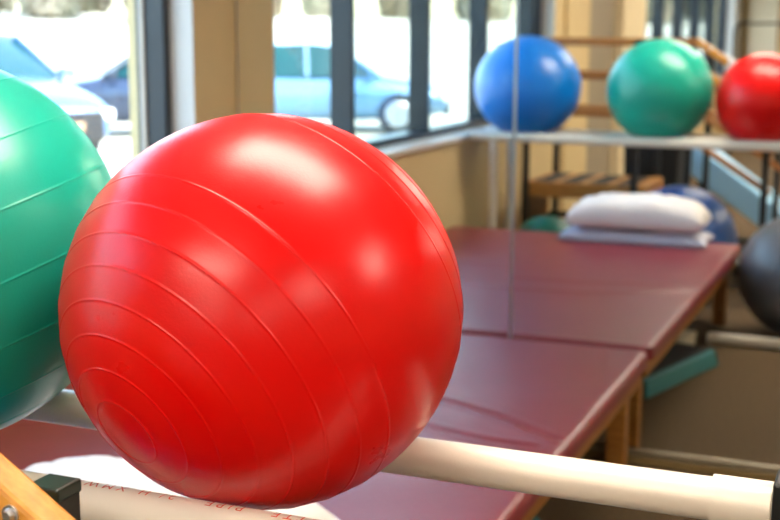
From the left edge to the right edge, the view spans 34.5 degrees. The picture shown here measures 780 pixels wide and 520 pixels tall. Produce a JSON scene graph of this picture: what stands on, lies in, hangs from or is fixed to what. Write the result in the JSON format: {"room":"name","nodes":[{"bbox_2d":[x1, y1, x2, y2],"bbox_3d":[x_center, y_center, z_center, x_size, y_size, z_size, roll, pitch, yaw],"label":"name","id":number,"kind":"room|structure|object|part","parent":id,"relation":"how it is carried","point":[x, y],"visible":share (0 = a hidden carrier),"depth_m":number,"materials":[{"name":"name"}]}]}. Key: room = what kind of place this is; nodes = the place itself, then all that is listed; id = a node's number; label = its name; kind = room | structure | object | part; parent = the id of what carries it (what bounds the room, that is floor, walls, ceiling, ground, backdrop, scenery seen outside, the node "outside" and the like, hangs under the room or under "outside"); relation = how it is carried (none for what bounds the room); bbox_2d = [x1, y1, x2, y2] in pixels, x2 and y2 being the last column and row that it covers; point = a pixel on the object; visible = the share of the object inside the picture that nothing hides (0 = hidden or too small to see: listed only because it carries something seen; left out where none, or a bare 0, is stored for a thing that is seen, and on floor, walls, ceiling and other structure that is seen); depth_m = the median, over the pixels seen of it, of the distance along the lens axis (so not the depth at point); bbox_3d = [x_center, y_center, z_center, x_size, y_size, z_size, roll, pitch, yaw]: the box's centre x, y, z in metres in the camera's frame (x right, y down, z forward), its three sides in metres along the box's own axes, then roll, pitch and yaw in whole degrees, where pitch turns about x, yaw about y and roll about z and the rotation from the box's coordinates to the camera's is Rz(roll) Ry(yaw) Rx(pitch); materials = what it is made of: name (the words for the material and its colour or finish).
{"room":"care facility","nodes":[
{"label":"care facility","id":0,"kind":"room"},
{"bbox_2d":[126,0,237,159],"bbox_3d":[-3.812,0.573,-1.917,0.300,2.750,15.793,4,11,22],"label":"wall","id":1,"kind":"structure","parent":0,"point":[214,21],"depth_m":5.00,"materials":[{"name":"beige paint"}]},
{"bbox_2d":[134,0,194,153],"bbox_3d":[-1.737,-0.653,2.768,0.265,1.595,4.597,4,11,22],"label":"window","id":2,"kind":"structure","parent":1,"relation":"in","point":[163,28],"depth_m":4.88,"materials":[{"name":"grey metal"}]},
{"bbox_2d":[510,0,517,336],"bbox_3d":[2.959,-0.443,3.826,8.300,2.750,0.188,4,11,22],"label":"wall","id":3,"kind":"structure","parent":0,"point":[517,0],"depth_m":4.78,"materials":[{"name":"beige paint"}]},
{"bbox_2d":[236,0,516,337],"bbox_3d":[-0.079,-0.538,4.985,1.194,2.400,0.009,4,11,22],"label":"mirror panel","id":4,"kind":"object","parent":3,"relation":"attached to","point":[430,85],"visible":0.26,"depth_m":4.90,"materials":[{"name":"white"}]},
{"bbox_2d":[510,0,779,466],"bbox_3d":[1.028,-0.451,4.530,1.198,2.400,0.009,4,11,22],"label":"mirror panel","id":5,"kind":"object","parent":3,"relation":"attached to","point":[646,200],"visible":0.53,"depth_m":4.60,"materials":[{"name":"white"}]},
{"bbox_2d":[583,450,776,481],"bbox_3d":[2.958,0.917,3.951,7.800,0.030,0.028,4,11,22],"label":"baseboard","id":6,"kind":"structure","parent":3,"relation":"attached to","point":[686,466],"depth_m":4.69,"materials":[{"name":"wood"}]},
{"bbox_2d":[588,443,779,473],"bbox_3d":[2.133,0.824,4.287,6.010,0.026,0.024,4,11,22],"label":"trim","id":7,"kind":"structure","parent":3,"relation":"attached to","point":[597,447],"depth_m":4.68,"materials":[{"name":"wood"}]},
{"bbox_2d":[534,457,713,519],"bbox_3d":[-0.090,2.259,-3.090,8.300,0.120,15.981,4,11,22],"label":"floor","id":8,"kind":"structure","parent":0,"point":[554,508],"depth_m":4.29,"materials":[{"name":"brown wood"}]},
{"bbox_2d":[0,452,80,519],"bbox_3d":[-1.075,0.591,1.312,2.048,1.585,0.812,4,11,22],"label":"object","id":9,"kind":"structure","parent":8,"relation":"on","point":[50,496],"depth_m":1.33,"materials":[{"name":"brown wood"}]},
{"bbox_3d":[-0.371,0.798,1.473,0.040,1.122,0.040,4,11,22],"label":"post","id":10,"kind":"part","parent":9,"relation":"part of","materials":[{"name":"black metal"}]},
{"bbox_2d":[0,334,646,519],"bbox_3d":[-0.325,0.705,3.866,1.725,0.451,2.571,4,11,22],"label":"table","id":11,"kind":"object","parent":8,"relation":"on","point":[557,399],"visible":0.32,"depth_m":3.85,"materials":[{"name":"red leather"}]},
{"bbox_3d":[0.846,0.594,4.660,0.070,0.395,0.070,4,11,22],"label":"leg","id":12,"kind":"part","parent":11,"relation":"part of","materials":[{"name":"brown wood"}]},
{"bbox_3d":[-0.526,0.661,2.621,0.840,0.085,0.380,5,11,24],"label":"pillow","id":13,"kind":"object","parent":11,"relation":"on","visible":0},
{"bbox_2d":[24,455,338,519],"bbox_3d":[-0.506,0.524,2.605,0.770,0.181,0.390,5,11,24],"label":"pillow","id":14,"kind":"object","parent":13,"relation":"on","point":[103,469],"visible":0.23,"depth_m":2.62,"materials":[{"name":"white fabric"}]},
{"bbox_2d":[21,389,779,519],"bbox_3d":[-0.651,0.738,2.080,2.500,1.022,0.426,4,11,22],"label":"ball rack","id":15,"kind":"object","parent":8,"relation":"on","point":[717,497],"visible":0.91,"depth_m":1.75,"materials":[{"name":"white plastic"}]},
{"bbox_2d":[0,70,111,429],"bbox_3d":[-0.739,-0.016,1.982,0.634,0.618,0.633,4,11,22],"label":"exercise ball","id":16,"kind":"object","parent":15,"relation":"on","point":[51,172],"visible":0.67,"depth_m":1.81,"materials":[{"name":"teal plastic"}]},
{"bbox_3d":[-0.741,0.306,1.845,2.450,0.060,0.060,4,11,22],"label":"rail","id":17,"kind":"part","parent":15,"relation":"part of","materials":[{"name":"white plastic"}]},
{"bbox_2d":[58,113,462,509],"bbox_3d":[-0.177,0.071,1.759,0.557,0.550,0.557,-5,12,-28],"label":"exercise ball","id":18,"kind":"object","parent":15,"relation":"on","point":[261,311],"visible":0.98,"depth_m":1.54,"materials":[{"name":"red plastic"}]},
{"bbox_3d":[0.545,0.797,1.779,0.055,1.022,0.070,4,11,22],"label":"post","id":19,"kind":"part","parent":15,"relation":"part of","materials":[{"name":"black metal"}]},
{"label":"outside","id":20,"kind":"structure","parent":0,"visible":0},
{"bbox_2d":[0,13,130,177],"bbox_3d":[-47.490,-2.911,16.874,95.000,2.600,256.500,4,11,22],"label":"ground","id":21,"kind":"structure","parent":20,"point":[88,43],"depth_m":52.76,"materials":[{"name":"concrete"}]},
{"bbox_2d":[0,0,16,12],"bbox_3d":[-24.177,-17.703,74.044,4.740,7.606,4.509,1,10,6],"label":"tree","id":22,"kind":"object","parent":21,"relation":"on","point":[5,5],"visible":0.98,"depth_m":74.04,"materials":[{"name":"grey plant"}]},
{"bbox_2d":[17,0,82,18],"bbox_3d":[-18.065,-15.470,66.543,3.914,6.280,3.723,-9,14,-42],"label":"tree","id":23,"kind":"object","parent":21,"relation":"on","point":[41,8],"visible":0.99,"depth_m":65.94,"materials":[{"name":"grey plant"}]},
{"bbox_2d":[0,32,113,151],"bbox_3d":[-5.457,-2.123,16.075,4.720,1.655,2.000,10,14,42],"label":"car","id":24,"kind":"object","parent":21,"relation":"on","point":[18,59],"visible":0.55,"depth_m":15.23,"materials":[{"name":"blue paint"}]},
{"bbox_2d":[57,67,75,77],"bbox_3d":[-4.125,-2.391,16.013,0.118,0.134,0.220,10,14,42],"label":"mirror","id":25,"kind":"object","parent":24,"relation":"attached to","point":[66,72],"depth_m":15.96,"materials":[{"name":"white paint"}]},
{"bbox_3d":[-3.790,-1.534,14.557,0.100,0.112,0.534,10,14,42],"label":"number plate","id":26,"kind":"part","parent":24,"relation":"part of","materials":[{"name":"white metal"}]},
{"bbox_2d":[67,111,104,141],"bbox_3d":[-3.808,-1.526,14.575,0.132,0.358,1.104,10,14,42],"label":"grille","id":27,"kind":"object","parent":24,"relation":"attached to","point":[92,123],"depth_m":14.80,"materials":[{"name":"metal"}]},
{"bbox_2d":[78,0,114,13],"bbox_3d":[-18.145,-17.280,73.942,4.174,6.699,3.971,0,10,-2],"label":"tree","id":28,"kind":"object","parent":21,"relation":"on","point":[88,6],"visible":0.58,"depth_m":73.54,"materials":[{"name":"grey plant"}]},
{"bbox_2d":[64,55,129,122],"bbox_3d":[-3.554,-2.798,20.333,4.520,1.478,2.000,-2,11,-14],"label":"car","id":29,"kind":"object","parent":21,"relation":"on","point":[110,86],"visible":0.11,"depth_m":19.38,"materials":[{"name":"blue paint"}]},
{"bbox_2d":[108,70,115,77],"bbox_3d":[-4.252,-2.851,19.210,0.112,0.120,0.220,-2,11,-14],"label":"mirror","id":30,"kind":"object","parent":29,"relation":"attached to","point":[111,73],"depth_m":19.11,"materials":[{"name":"blue metal"}]},
{"bbox_2d":[121,0,126,16],"bbox_3d":[-12.092,-15.833,66.340,4.643,7.832,4.881,-2,11,-13],"label":"tree","id":31,"kind":"object","parent":21,"relation":"on","point":[123,2],"visible":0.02,"depth_m":66.18,"materials":[{"name":"grey plant"}]}
]}

